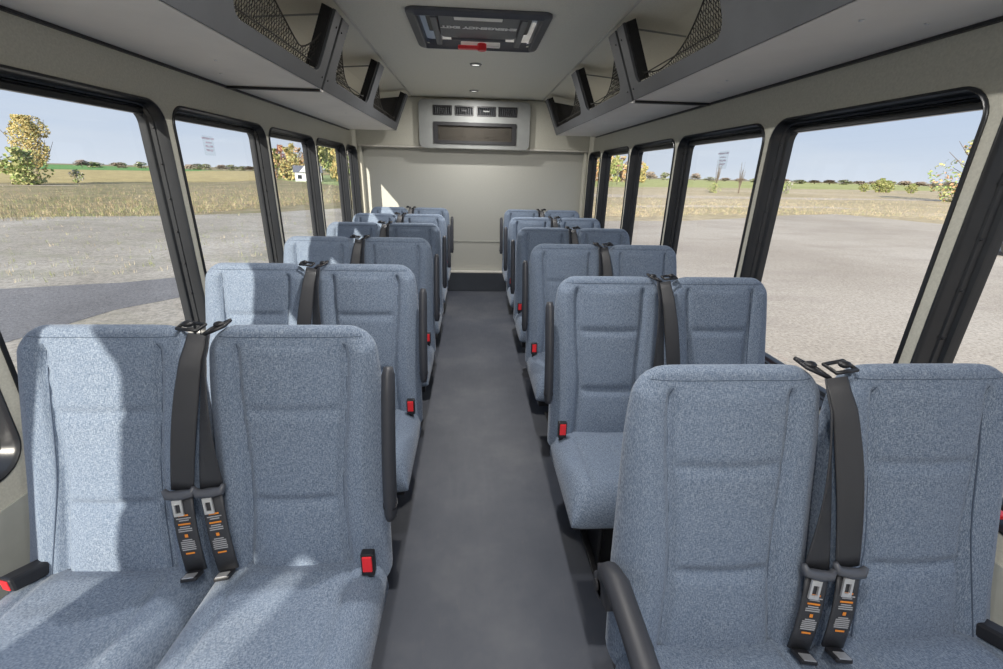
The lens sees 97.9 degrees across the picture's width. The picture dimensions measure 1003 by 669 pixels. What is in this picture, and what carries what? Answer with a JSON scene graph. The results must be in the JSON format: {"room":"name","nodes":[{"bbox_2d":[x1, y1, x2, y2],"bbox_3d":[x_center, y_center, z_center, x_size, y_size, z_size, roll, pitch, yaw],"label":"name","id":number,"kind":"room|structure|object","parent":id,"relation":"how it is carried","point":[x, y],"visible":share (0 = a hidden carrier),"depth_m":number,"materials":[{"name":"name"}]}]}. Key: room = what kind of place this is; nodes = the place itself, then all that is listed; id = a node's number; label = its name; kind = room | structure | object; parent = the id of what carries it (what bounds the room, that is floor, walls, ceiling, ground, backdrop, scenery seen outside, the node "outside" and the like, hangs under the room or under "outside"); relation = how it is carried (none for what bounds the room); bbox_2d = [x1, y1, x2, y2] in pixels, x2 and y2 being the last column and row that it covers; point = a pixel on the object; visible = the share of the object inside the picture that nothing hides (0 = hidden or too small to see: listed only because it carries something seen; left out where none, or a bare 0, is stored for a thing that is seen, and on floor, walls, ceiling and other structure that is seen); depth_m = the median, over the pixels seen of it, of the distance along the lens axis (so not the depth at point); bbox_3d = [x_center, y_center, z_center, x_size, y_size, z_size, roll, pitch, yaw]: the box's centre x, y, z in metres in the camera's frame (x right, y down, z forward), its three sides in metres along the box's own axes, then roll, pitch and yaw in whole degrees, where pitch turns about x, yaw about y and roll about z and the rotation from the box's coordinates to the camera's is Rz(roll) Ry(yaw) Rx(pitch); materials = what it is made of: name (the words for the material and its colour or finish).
{"room":"vehicle interior","nodes":[
{"label":"vehicle interior","id":0,"kind":"room"},
{"bbox_2d":[0,10,362,510],"bbox_3d":[-1.290,-0.163,1.169,0.062,2.040,7.660,0,20,-4],"label":"wall","id":1,"kind":"structure","parent":0,"point":[25,44],"depth_m":1.48,"materials":[{"name":"plastic"}]},
{"bbox_2d":[0,389,21,481],"bbox_3d":[-1.257,0.027,0.601,0.085,0.980,0.842,0,20,-4],"label":"window","id":2,"kind":"structure","parent":1,"relation":"in","point":[10,440],"depth_m":1.12,"materials":[{"name":"rubber"}]},
{"bbox_2d":[0,64,205,392],"bbox_3d":[-1.311,-0.278,1.427,0.085,0.980,0.847,0,20,-4],"label":"window","id":3,"kind":"structure","parent":1,"relation":"in","point":[152,123],"depth_m":1.69,"materials":[{"name":"rubber"}]},
{"bbox_2d":[0,364,206,599],"bbox_3d":[-1.270,0.582,1.376,0.006,0.460,7.490,0,20,-4],"label":"baseboard","id":4,"kind":"structure","parent":1,"relation":"attached to","point":[14,518],"depth_m":1.12,"materials":[{"name":"beige plastic"}]},
{"bbox_2d":[0,0,340,92],"bbox_3d":[-0.963,-0.967,1.067,0.576,0.328,2.185,0,20,-4],"label":"luggage rack","id":5,"kind":"object","parent":1,"relation":"attached to","point":[206,40],"visible":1,"depth_m":1.40,"materials":[{"name":"black plastic"}]},
{"bbox_2d":[172,106,283,276],"bbox_3d":[-1.365,-0.582,2.249,0.085,0.980,0.832,0,20,-4],"label":"window","id":6,"kind":"structure","parent":1,"relation":"in","point":[256,134],"depth_m":2.49,"materials":[{"name":"rubber"}]},
{"bbox_2d":[268,127,324,244],"bbox_3d":[-1.416,-0.873,3.038,0.085,0.980,0.787,0,20,-4],"label":"window","id":7,"kind":"structure","parent":1,"relation":"in","point":[308,145],"depth_m":3.28,"materials":[{"name":"metal"}]},
{"bbox_2d":[227,17,407,130],"bbox_3d":[-1.095,-1.713,3.087,0.576,0.326,2.180,0,20,-4],"label":"luggage rack","id":8,"kind":"object","parent":1,"relation":"attached to","point":[337,106],"visible":1,"depth_m":2.83,"materials":[{"name":"black plastic"}]},
{"bbox_2d":[316,138,351,231],"bbox_3d":[-1.467,-1.158,3.810,0.085,0.980,0.797,0,20,-4],"label":"window","id":9,"kind":"structure","parent":1,"relation":"in","point":[341,161],"depth_m":4.07,"materials":[{"name":"metal"}]},
{"bbox_2d":[346,144,361,219],"bbox_3d":[-1.505,-1.377,4.402,0.085,0.980,0.402,0,20,-4],"label":"window","id":10,"kind":"structure","parent":1,"relation":"in","point":[352,151],"depth_m":4.50,"materials":[{"name":"metal"}]},
{"bbox_2d":[357,146,366,212],"bbox_3d":[-1.472,-1.326,4.711,0.034,1.292,0.079,0,20,-4],"label":"trim","id":11,"kind":"structure","parent":1,"relation":"attached to","point":[360,154],"depth_m":4.58,"materials":[{"name":"plastic"}]},
{"bbox_2d":[362,147,583,269],"bbox_3d":[-0.296,-1.476,4.808,2.395,2.000,0.060,0,20,-4],"label":"wall","id":12,"kind":"structure","parent":0,"point":[476,188],"depth_m":4.73,"materials":[{"name":"plastic"}]},
{"bbox_2d":[356,96,589,150],"bbox_3d":[-0.275,-2.160,4.481,2.393,0.450,0.079,0,20,-4],"label":"trim","id":13,"kind":"structure","parent":12,"relation":"attached to","point":[543,135],"depth_m":4.45,"materials":[{"name":"plastic"}]},
{"bbox_2d":[357,144,588,152],"bbox_3d":[-0.280,-1.939,4.559,2.393,0.018,0.085,0,20,-4],"label":"trim","id":14,"kind":"structure","parent":12,"relation":"attached to","point":[361,145],"depth_m":4.55,"materials":[{"name":"grey plastic"}]},
{"bbox_2d":[418,99,530,150],"bbox_3d":[-0.270,-2.118,4.425,1.120,0.444,0.054,0,20,-4],"label":"air conditioner","id":15,"kind":"object","parent":12,"relation":"attached to","point":[443,123],"visible":1,"depth_m":4.41,"materials":[{"name":"grey plastic"}]},
{"bbox_2d":[433,105,451,115],"bbox_3d":[-0.589,-2.236,4.359,0.190,0.091,0.043,0,20,-4],"label":"air vent","id":16,"kind":"object","parent":15,"relation":"attached to","point":[438,110],"depth_m":4.35,"materials":[{"name":"black plastic"}]},
{"bbox_2d":[455,105,473,115],"bbox_3d":[-0.373,-2.236,4.373,0.189,0.091,0.043,0,20,-4],"label":"air vent","id":17,"kind":"object","parent":15,"relation":"attached to","point":[460,110],"depth_m":4.36,"materials":[{"name":"black plastic"}]},
{"bbox_2d":[433,121,515,145],"bbox_3d":[-0.269,-2.041,4.443,0.836,0.200,0.035,0,20,-4],"label":"return grille","id":18,"kind":"object","parent":15,"relation":"attached to","point":[445,133],"depth_m":4.44,"materials":[{"name":"metal"}]},
{"bbox_2d":[477,106,495,116],"bbox_3d":[-0.152,-2.236,4.388,0.192,0.091,0.043,0,20,-4],"label":"air vent","id":19,"kind":"object","parent":15,"relation":"attached to","point":[482,111],"depth_m":4.38,"materials":[{"name":"grey plastic"}]},
{"bbox_2d":[498,107,516,117],"bbox_3d":[0.062,-2.236,4.402,0.190,0.091,0.043,0,20,-4],"label":"air vent","id":20,"kind":"object","parent":15,"relation":"attached to","point":[503,112],"depth_m":4.40,"materials":[{"name":"black plastic"}]},
{"bbox_2d":[447,273,505,290],"bbox_3d":[-0.312,-0.614,5.049,2.393,0.214,0.079,0,20,-4],"label":"baseboard","id":21,"kind":"structure","parent":12,"relation":"attached to","point":[457,281],"depth_m":5.01,"materials":[{"name":"plastic"}]},
{"bbox_2d":[451,270,501,272],"bbox_3d":[-0.309,-0.721,5.008,2.391,0.015,0.083,0,20,-4],"label":"trim","id":22,"kind":"structure","parent":12,"relation":"attached to","point":[452,271],"depth_m":4.99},
{"bbox_2d":[234,0,721,108],"bbox_3d":[-0.042,-0.971,0.915,2.395,0.229,7.590,0,20,-4],"label":"ceiling","id":23,"kind":"structure","parent":0,"point":[575,27],"depth_m":2.50,"materials":[{"name":"plastic"}]},
{"bbox_2d":[333,0,411,95],"bbox_3d":[-0.664,-1.063,0.808,0.018,0.010,7.510,0,20,-4],"label":"trim","id":24,"kind":"structure","parent":23,"relation":"attached to","point":[335,1],"depth_m":2.48,"materials":[{"name":"grey plastic"}]},
{"bbox_2d":[405,5,552,52],"bbox_3d":[-0.119,-1.622,2.293,0.690,0.152,0.660,0,20,-4],"label":"roof hatch","id":25,"kind":"object","parent":23,"relation":"attached to","point":[482,30],"visible":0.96,"depth_m":2.23,"materials":[{"name":"plastic"}]},
{"bbox_2d":[542,0,641,100],"bbox_3d":[0.648,-1.063,0.894,0.018,0.010,7.510,0,20,-4],"label":"trim","id":26,"kind":"structure","parent":23,"relation":"attached to","point":[637,2],"depth_m":2.41,"materials":[{"name":"grey plastic"}]},
{"bbox_2d":[371,291,613,668],"bbox_3d":[-0.088,0.804,1.605,2.515,0.060,7.660,0,20,-4],"label":"floor","id":27,"kind":"structure","parent":0,"point":[490,569],"depth_m":1.65,"materials":[{"name":"plastic"}]},
{"bbox_2d":[0,318,397,668],"bbox_3d":[-0.655,0.505,0.889,0.852,0.969,0.547,0,20,-4],"label":"seat","id":28,"kind":"object","parent":27,"relation":"on","point":[171,528],"visible":1,"depth_m":0.95,"materials":[{"name":"fabric"}]},
{"bbox_2d":[0,566,214,668],"bbox_3d":[-0.861,0.623,0.825,0.418,0.137,0.370,0,20,-4],"label":"seat cushion","id":29,"kind":"object","parent":28,"relation":"on","point":[52,617],"depth_m":0.88,"materials":[{"name":"fabric"}]},
{"bbox_2d":[156,560,388,668],"bbox_3d":[-0.454,0.624,0.852,0.390,0.137,0.370,0,20,-4],"label":"seat cushion","id":30,"kind":"object","parent":28,"relation":"on","point":[250,614],"depth_m":0.88,"materials":[{"name":"fabric"}]},
{"bbox_2d":[205,260,427,494],"bbox_3d":[-0.696,0.265,1.540,0.852,0.969,0.547,0,20,-4],"label":"seat","id":31,"kind":"object","parent":27,"relation":"on","point":[381,300],"visible":0.44,"depth_m":1.60,"materials":[{"name":"fabric"}]},
{"bbox_2d":[395,409,421,491],"bbox_3d":[-0.494,0.383,1.503,0.390,0.137,0.370,0,20,-4],"label":"seat cushion","id":32,"kind":"object","parent":31,"relation":"on","point":[408,428],"depth_m":1.48,"materials":[{"name":"fabric"}]},
{"bbox_2d":[283,234,439,391],"bbox_3d":[-0.746,0.016,2.214,0.852,0.969,0.547,0,20,-4],"label":"seat","id":33,"kind":"object","parent":27,"relation":"on","point":[415,254],"visible":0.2,"depth_m":2.27,"materials":[{"name":"fabric"}]},
{"bbox_2d":[422,345,434,386],"bbox_3d":[-0.544,0.135,2.177,0.390,0.137,0.370,0,20,-4],"label":"seat cushion","id":34,"kind":"object","parent":33,"relation":"on","point":[430,348],"depth_m":2.20,"materials":[{"name":"fabric"}]},
{"bbox_2d":[326,220,446,338],"bbox_3d":[-0.791,-0.230,2.879,0.852,0.969,0.547,0,20,-4],"label":"seat","id":35,"kind":"object","parent":27,"relation":"on","point":[430,232],"visible":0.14,"depth_m":2.94,"materials":[{"name":"fabric"}]},
{"bbox_2d":[435,308,442,333],"bbox_3d":[-0.590,-0.111,2.841,0.390,0.137,0.370,0,20,-4],"label":"seat cushion","id":36,"kind":"object","parent":35,"relation":"on","point":[437,323],"depth_m":2.74,"materials":[{"name":"fabric"}]},
{"bbox_2d":[352,212,450,303],"bbox_3d":[-0.838,-0.468,3.525,0.852,0.969,0.547,0,20,-4],"label":"seat","id":37,"kind":"object","parent":27,"relation":"on","point":[436,219],"visible":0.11,"depth_m":3.58,"materials":[{"name":"fabric"}]},
{"bbox_2d":[443,287,447,302],"bbox_3d":[-0.637,-0.349,3.487,0.390,0.137,0.370,0,20,-4],"label":"seat cushion","id":38,"kind":"object","parent":37,"relation":"on","point":[445,290],"depth_m":3.41,"materials":[{"name":"fabric"}]},
{"bbox_2d":[371,206,453,280],"bbox_3d":[-0.889,-0.715,4.194,0.852,0.969,0.547,0,20,-4],"label":"seat","id":39,"kind":"object","parent":27,"relation":"on","point":[443,212],"visible":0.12,"depth_m":4.25,"materials":[{"name":"fabric"}]},
{"bbox_2d":[447,266,450,280],"bbox_3d":[-0.687,-0.596,4.156,0.390,0.137,0.370,0,20,-4],"label":"seat cushion","id":40,"kind":"object","parent":39,"relation":"on","point":[449,269],"depth_m":4.16,"materials":[{"name":"fabric"}]},
{"bbox_2d":[499,209,579,284],"bbox_3d":[0.409,-0.708,4.260,0.852,0.969,0.547,0,20,-4],"label":"seat","id":41,"kind":"object","parent":27,"relation":"on","point":[509,214],"visible":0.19,"depth_m":4.30,"materials":[{"name":"fabric"}]},
{"bbox_2d":[502,269,506,282],"bbox_3d":[0.214,-0.589,4.196,0.390,0.137,0.370,0,20,-4],"label":"seat cushion","id":42,"kind":"object","parent":41,"relation":"on","point":[504,273],"depth_m":4.08,"materials":[{"name":"fabric"}]},
{"bbox_2d":[503,216,600,311],"bbox_3d":[0.446,-0.431,3.510,0.852,0.969,0.547,0,20,-4],"label":"seat","id":43,"kind":"object","parent":27,"relation":"on","point":[516,224],"visible":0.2,"depth_m":3.55,"materials":[{"name":"fabric"}]},
{"bbox_2d":[507,287,513,307],"bbox_3d":[0.251,-0.313,3.446,0.390,0.137,0.370,0,20,-4],"label":"seat cushion","id":44,"kind":"object","parent":43,"relation":"on","point":[510,296],"depth_m":3.33,"materials":[{"name":"fabric"}]},
{"bbox_2d":[510,226,629,347],"bbox_3d":[0.486,-0.181,2.831,0.852,0.969,0.547,0,20,-4],"label":"seat","id":45,"kind":"object","parent":27,"relation":"on","point":[528,238],"visible":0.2,"depth_m":2.87,"materials":[{"name":"fabric"}]},
{"bbox_2d":[514,312,525,342],"bbox_3d":[0.291,-0.062,2.767,0.390,0.137,0.370,0,20,-4],"label":"seat cushion","id":46,"kind":"object","parent":45,"relation":"on","point":[518,315],"depth_m":2.69,"materials":[{"name":"fabric"}]},
{"bbox_2d":[521,242,676,422],"bbox_3d":[0.530,0.068,2.157,0.852,0.969,0.547,0,20,-4],"label":"seat","id":47,"kind":"object","parent":27,"relation":"on","point":[550,265],"visible":0.34,"depth_m":2.20,"materials":[{"name":"fabric"}]},
{"bbox_2d":[526,352,544,401],"bbox_3d":[0.335,0.187,2.093,0.390,0.137,0.370,0,20,-4],"label":"seat cushion","id":48,"kind":"object","parent":47,"relation":"on","point":[535,361],"depth_m":2.04,"materials":[{"name":"fabric"}]},
{"bbox_2d":[544,273,766,575],"bbox_3d":[0.575,0.324,1.464,0.852,0.969,0.547,0,20,-4],"label":"seat","id":49,"kind":"object","parent":27,"relation":"on","point":[602,333],"visible":0.52,"depth_m":1.52,"materials":[{"name":"fabric"}]},
{"bbox_2d":[550,432,622,528],"bbox_3d":[0.380,0.443,1.400,0.390,0.137,0.370,0,20,-4],"label":"seat cushion","id":50,"kind":"object","parent":49,"relation":"on","point":[586,464],"depth_m":1.32,"materials":[{"name":"fabric"}]},
{"bbox_2d":[593,356,1002,668],"bbox_3d":[0.622,0.583,0.761,0.860,0.969,0.547,0,20,-4],"label":"seat","id":51,"kind":"object","parent":27,"relation":"on","point":[755,527],"visible":1,"depth_m":0.83,"materials":[{"name":"fabric"}]},
{"bbox_2d":[615,640,815,668],"bbox_3d":[0.430,0.702,0.698,0.390,0.137,0.370,0,20,-4],"label":"seat cushion","id":52,"kind":"object","parent":51,"relation":"on","point":[671,654],"depth_m":0.83,"materials":[{"name":"fabric"}]},
{"bbox_2d":[809,631,1002,668],"bbox_3d":[0.837,0.702,0.725,0.418,0.137,0.370,0,20,-4],"label":"seat cushion","id":53,"kind":"object","parent":51,"relation":"on","point":[859,649],"depth_m":0.84,"materials":[{"name":"fabric"}]},
{"bbox_2d":[583,22,1002,565],"bbox_3d":[1.162,-0.162,1.330,0.062,2.040,7.660,0,20,-4],"label":"wall","id":54,"kind":"structure","parent":0,"point":[973,58],"depth_m":1.29,"materials":[{"name":"plastic"}]},
{"bbox_2d":[579,153,587,217],"bbox_3d":[0.882,-1.325,4.865,0.034,1.292,0.079,0,20,-4],"label":"trim","id":55,"kind":"structure","parent":54,"relation":"attached to","point":[585,156],"depth_m":4.72,"materials":[{"name":"plastic"}]},
{"bbox_2d":[584,151,600,217],"bbox_3d":[0.958,-1.360,4.521,0.085,0.980,0.452,0,20,-4],"label":"window","id":56,"kind":"structure","parent":54,"relation":"in","point":[592,163],"depth_m":4.63,"materials":[{"name":"rubber"}]},
{"bbox_2d":[596,146,629,228],"bbox_3d":[0.998,-1.134,3.908,0.085,0.980,0.772,0,20,-4],"label":"window","id":57,"kind":"structure","parent":54,"relation":"in","point":[607,154],"depth_m":4.15,"materials":[{"name":"metal"}]},
{"bbox_2d":[546,30,705,137],"bbox_3d":[0.744,-1.712,3.208,0.528,0.326,2.180,0,20,-4],"label":"luggage rack","id":58,"kind":"object","parent":54,"relation":"attached to","point":[617,113],"visible":1,"depth_m":2.93,"materials":[{"name":"black plastic"}]},
{"bbox_2d":[622,138,674,244],"bbox_3d":[1.048,-0.853,3.147,0.085,0.980,0.787,0,20,-4],"label":"window","id":59,"kind":"structure","parent":54,"relation":"in","point":[637,151],"depth_m":3.38,"materials":[{"name":"metal"}]},
{"bbox_2d":[663,123,764,276],"bbox_3d":[1.099,-0.562,2.358,0.085,0.980,0.832,0,20,-4],"label":"window","id":60,"kind":"structure","parent":54,"relation":"in","point":[684,153],"depth_m":2.58,"materials":[{"name":"rubber"}]},
{"bbox_2d":[617,0,1002,105],"bbox_3d":[0.876,-0.966,1.188,0.528,0.328,2.185,0,20,-4],"label":"luggage rack","id":61,"kind":"object","parent":54,"relation":"attached to","point":[760,45],"visible":1,"depth_m":1.28,"materials":[{"name":"black plastic"}]},
{"bbox_2d":[740,86,989,409],"bbox_3d":[1.151,-0.266,1.557,0.085,0.980,0.812,0,20,-4],"label":"window","id":62,"kind":"structure","parent":54,"relation":"in","point":[961,99],"depth_m":1.48,"materials":[{"name":"rubber"}]},
{"bbox_2d":[910,117,1002,534],"bbox_3d":[1.204,0.029,0.757,0.085,0.980,0.832,0,20,-4],"label":"window","id":63,"kind":"structure","parent":54,"relation":"in","point":[979,240],"depth_m":1.10,"materials":[{"name":"rubber"}]},
{"bbox_2d":[990,561,1002,626],"bbox_3d":[1.114,0.583,1.532,0.006,0.460,7.490,0,20,-4],"label":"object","id":64,"kind":"structure","parent":54,"relation":"attached to","point":[996,606],"depth_m":1.01,"materials":[{"name":"beige plastic"}]},
{"label":"outside","id":65,"kind":"structure","parent":0,"visible":0},
{"bbox_2d":[0,168,329,182],"bbox_3d":[-240.451,-57.921,148.002,381.810,0.001,312.393,0,20,-4],"label":"field","id":66,"kind":"structure","parent":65,"point":[91,176],"depth_m":90.18,"materials":[{"name":"beige plant"}]},
{"bbox_2d":[68,169,84,182],"bbox_3d":[-51.310,-19.084,52.821,1.509,1.752,1.198,-8,22,-25],"label":"shrub","id":67,"kind":"object","parent":66,"relation":"on","point":[76,172],"visible":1,"depth_m":52.66,"materials":[{"name":"green plant"}]},
{"bbox_2d":[272,148,282,178],"bbox_3d":[-50.027,-37.722,96.485,3.733,6.644,2.886,10,22,21],"label":"tree","id":68,"kind":"object","parent":66,"relation":"on","point":[276,156],"visible":0.34,"depth_m":95.84,"materials":[{"name":"green plant"}]},
{"bbox_2d":[275,145,287,177],"bbox_3d":[-53.508,-41.999,106.501,3.680,8.074,4.264,-9,23,-27],"label":"tree","id":69,"kind":"object","parent":66,"relation":"on","point":[279,147],"visible":0.41,"depth_m":104.98,"materials":[{"name":"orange plant"}]},
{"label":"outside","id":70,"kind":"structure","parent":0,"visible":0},
{"bbox_2d":[595,179,953,190],"bbox_3d":[282.940,-134.893,392.190,584.272,0.001,607.712,0,20,-4],"label":"field","id":71,"kind":"structure","parent":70,"point":[652,182],"depth_m":199.90,"materials":[{"name":"green plant"}]},
{"bbox_2d":[610,155,622,181],"bbox_3d":[51.191,-74.184,195.301,5.712,11.683,7.388,14,24,31],"label":"tree","id":72,"kind":"object","parent":71,"relation":"on","point":[616,161],"visible":0.91,"depth_m":194.41,"materials":[{"name":"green plant"}]},
{"bbox_2d":[619,156,627,181],"bbox_3d":[56.282,-77.340,204.707,7.620,12.330,7.458,-2,21,-10],"label":"tree","id":73,"kind":"object","parent":71,"relation":"on","point":[622,174],"visible":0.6,"depth_m":203.84,"materials":[{"name":"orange plant"}]},
{"bbox_2d":[640,163,648,182],"bbox_3d":[62.486,-71.203,192.772,4.461,8.767,4.878,3,20,6],"label":"tree","id":74,"kind":"object","parent":71,"relation":"on","point":[645,168],"visible":0.93,"depth_m":191.96,"materials":[{"name":"yellow plant"}]},
{"bbox_2d":[646,171,657,179],"bbox_3d":[153.066,-162.643,447.434,13.841,8.317,12.142,20,27,41],"label":"tree","id":75,"kind":"object","parent":71,"relation":"on","point":[650,174],"visible":0.97,"depth_m":445.56,"materials":[{"name":"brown plant"}]},
{"bbox_2d":[837,180,852,184],"bbox_3d":[316.080,-139.775,401.514,13.446,4.914,11.640,18,26,38],"label":"tree","id":76,"kind":"object","parent":71,"relation":"on","point":[844,182],"visible":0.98,"depth_m":400.86,"materials":[{"name":"green plant"}]},
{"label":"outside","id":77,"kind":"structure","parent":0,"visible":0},
{"bbox_2d":[11,185,68,185],"bbox_3d":[-51.049,-14.650,42.835,15.695,0.001,6.810,0,20,-4],"label":"sandy path","id":78,"kind":"structure","parent":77,"point":[11,185],"depth_m":44.68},
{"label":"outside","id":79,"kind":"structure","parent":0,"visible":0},
{"bbox_2d":[594,194,941,200],"bbox_3d":[33.799,-18.139,57.961,65.000,0.001,14.591,0,20,-4],"label":"track","id":80,"kind":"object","parent":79,"point":[609,195],"visible":0.6,"depth_m":57.73,"materials":[{"name":"beige soil"}]},
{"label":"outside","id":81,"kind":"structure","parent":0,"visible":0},
{"bbox_2d":[621,205,852,208],"bbox_3d":[20.743,-10.884,37.355,22.263,0.001,6.579,0,20,-4],"label":"verge","id":82,"kind":"structure","parent":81,"point":[638,206],"depth_m":38.17,"materials":[{"name":"green plant"}]},
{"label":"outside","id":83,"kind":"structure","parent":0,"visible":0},
{"bbox_2d":[592,180,953,223],"bbox_3d":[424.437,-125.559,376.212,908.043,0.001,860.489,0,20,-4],"label":"field","id":84,"kind":"structure","parent":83,"point":[691,191],"depth_m":44.84,"materials":[{"name":"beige plant"}]},
{"bbox_2d":[706,182,720,192],"bbox_3d":[36.168,-24.823,74.047,2.439,1.893,2.054,0,20,-4],"label":"leafy bush","id":85,"kind":"object","parent":84,"relation":"on","point":[716,183],"visible":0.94,"depth_m":73.86,"materials":[{"name":"green plant"}]},
{"bbox_2d":[738,163,744,192],"bbox_3d":[41.323,-26.986,75.338,0.934,5.295,0.974,-12,24,-32],"label":"bare tree","id":86,"kind":"object","parent":84,"relation":"on","point":[740,176],"visible":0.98,"depth_m":75.39,"materials":[{"name":"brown plant"}]},
{"bbox_2d":[782,181,793,193],"bbox_3d":[52.576,-27.063,80.568,2.153,2.378,2.076,0,20,-4],"label":"leafy bush","id":87,"kind":"object","parent":84,"relation":"on","point":[787,183],"visible":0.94,"depth_m":80.33,"materials":[{"name":"green plant"}]},
{"bbox_2d":[858,183,868,191],"bbox_3d":[92.765,-37.542,111.745,2.489,2.209,1.924,10,22,21],"label":"tree","id":88,"kind":"object","parent":84,"relation":"on","point":[864,185],"visible":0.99,"depth_m":111.50,"materials":[{"name":"green plant"}]},
{"bbox_2d":[871,178,889,191],"bbox_3d":[95.231,-37.440,109.680,4.044,3.590,3.127,10,22,21],"label":"tree","id":89,"kind":"object","parent":84,"relation":"on","point":[881,181],"visible":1,"depth_m":109.40,"materials":[{"name":"green plant"}]},
{"bbox_2d":[879,180,894,192],"bbox_3d":[96.270,-36.866,108.966,3.422,3.038,2.646,10,22,21],"label":"tree","id":90,"kind":"object","parent":84,"relation":"on","point":[890,184],"visible":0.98,"depth_m":108.52,"materials":[{"name":"green plant"}]},
{"bbox_2d":[904,183,918,193],"bbox_3d":[99.798,-35.483,106.217,2.800,2.485,2.165,10,22,21],"label":"tree","id":91,"kind":"object","parent":84,"relation":"on","point":[913,187],"visible":1,"depth_m":106.06,"materials":[{"name":"green plant"}]},
{"bbox_2d":[928,139,973,201],"bbox_3d":[62.875,-21.971,57.661,10.211,9.063,6.931,13,23,29],"label":"tree","id":92,"kind":"object","parent":84,"relation":"on","point":[967,151],"visible":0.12,"depth_m":59.26,"materials":[{"name":"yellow plant"}]},
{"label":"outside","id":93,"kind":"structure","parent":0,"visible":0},
{"bbox_2d":[0,208,353,373],"bbox_3d":[-22.265,4.182,-6.536,45.280,0.001,68.189,0,20,-4],"label":"lot","id":94,"kind":"structure","parent":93,"point":[165,312],"depth_m":11.91,"materials":[{"name":"grey gravel"}]},
{"bbox_2d":[0,277,179,341],"bbox_3d":[-9.202,-0.060,5.862,10.434,0.001,9.914,0,20,-4],"label":"road","id":95,"kind":"structure","parent":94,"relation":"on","point":[22,310],"depth_m":7.38,"materials":[{"name":"grey asphalt"}]},
{"bbox_2d":[0,213,338,282],"bbox_3d":[-11.754,-3.270,14.394,16.772,0.230,14.584,-14,25,-36],"label":"weeds","id":96,"kind":"object","parent":94,"relation":"on","point":[252,213],"visible":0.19,"depth_m":12.10,"materials":[{"name":"plant"}]},
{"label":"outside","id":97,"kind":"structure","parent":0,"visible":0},
{"bbox_2d":[604,214,1002,388],"bbox_3d":[34.948,3.570,-1.071,70.389,0.001,71.672,0,20,-4],"label":"gravel lot","id":98,"kind":"structure","parent":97,"point":[847,287],"depth_m":10.46,"materials":[{"name":"grey gravel"}]},
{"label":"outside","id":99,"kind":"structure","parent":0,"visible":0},
{"bbox_2d":[4,163,220,170],"bbox_3d":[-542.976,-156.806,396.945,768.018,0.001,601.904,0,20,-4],"label":"field","id":100,"kind":"structure","parent":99,"point":[71,167],"depth_m":252.94,"materials":[{"name":"green plant"}]},
{"bbox_2d":[72,160,90,166],"bbox_3d":[-267.017,-108.752,277.874,8.617,4.822,9.823,8,21,18],"label":"tree","id":101,"kind":"object","parent":100,"relation":"on","point":[80,162],"visible":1,"depth_m":276.75,"materials":[{"name":"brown plant"}]},
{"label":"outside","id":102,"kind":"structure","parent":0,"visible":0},
{"bbox_2d":[277,175,350,185],"bbox_3d":[-68.820,-82.472,226.218,83.960,0.001,349.069,0,20,-4],"label":"meadow","id":103,"kind":"structure","parent":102,"point":[326,178],"depth_m":87.61,"materials":[{"name":"green plant"}]},
{"bbox_2d":[279,145,296,179],"bbox_3d":[-42.981,-34.328,87.976,4.190,6.856,3.832,7,21,16],"label":"tree","id":104,"kind":"object","parent":103,"relation":"on","point":[290,156],"visible":0.94,"depth_m":87.65,"materials":[{"name":"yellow plant"}]},
{"bbox_2d":[285,143,298,172],"bbox_3d":[-46.568,-38.668,97.936,3.381,8.066,3.697,-6,21,-19],"label":"tree","id":105,"kind":"object","parent":103,"relation":"on","point":[291,146],"visible":0.27,"depth_m":97.02,"materials":[{"name":"yellow plant"}]},
{"bbox_2d":[318,146,329,179],"bbox_3d":[-41.196,-40.686,99.340,4.977,10.748,3.848,19,26,39],"label":"tree","id":106,"kind":"object","parent":103,"relation":"on","point":[322,151],"visible":0.44,"depth_m":98.98,"materials":[{"name":"green plant"}]},
{"bbox_2d":[324,148,335,178],"bbox_3d":[-43.209,-43.942,109.997,4.329,9.380,5.600,-7,22,-23],"label":"tree","id":107,"kind":"object","parent":103,"relation":"on","point":[330,157],"visible":0.27,"depth_m":108.87,"materials":[{"name":"green plant"}]},
{"bbox_2d":[329,148,337,180],"bbox_3d":[-34.167,-36.062,91.401,3.381,8.268,3.697,6,21,13],"label":"tree","id":108,"kind":"object","parent":103,"relation":"on","point":[334,164],"visible":0.3,"depth_m":90.96,"materials":[{"name":"yellow plant"}]},
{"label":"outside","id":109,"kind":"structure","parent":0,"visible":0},
{"bbox_2d":[0,163,944,220],"bbox_3d":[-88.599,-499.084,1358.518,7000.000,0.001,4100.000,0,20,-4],"label":"ground","id":110,"kind":"structure","parent":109,"point":[280,183],"depth_m":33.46,"materials":[{"name":"green plant"}]},
{"bbox_2d":[0,114,52,179],"bbox_3d":[-52.709,-20.603,48.829,4.110,7.293,4.331,20,27,41],"label":"autumn tree","id":111,"kind":"object","parent":110,"relation":"on","point":[25,129],"visible":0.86,"depth_m":48.15,"materials":[{"name":"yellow plant"}]},
{"bbox_2d":[0,146,53,184],"bbox_3d":[-49.653,-17.371,45.391,3.591,3.960,4.669,0,20,-4],"label":"leafy bush","id":112,"kind":"object","parent":110,"relation":"on","point":[22,175],"visible":0.93,"depth_m":45.07,"materials":[{"name":"green plant"}]},
{"bbox_2d":[272,150,278,179],"bbox_3d":[-45.979,-34.275,86.710,2.826,7.734,2.888,-10,23,-28],"label":"tree","id":113,"kind":"object","parent":110,"relation":"on","point":[274,160],"visible":0.09,"depth_m":87.08,"materials":[{"name":"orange plant"}]},
{"bbox_2d":[293,165,322,181],"bbox_3d":[-37.511,-31.232,84.839,5.200,2.900,4.650,-6,22,-20],"label":"house","id":114,"kind":"structure","parent":110,"relation":"on","point":[300,175],"depth_m":82.98,"materials":[{"name":"white"}]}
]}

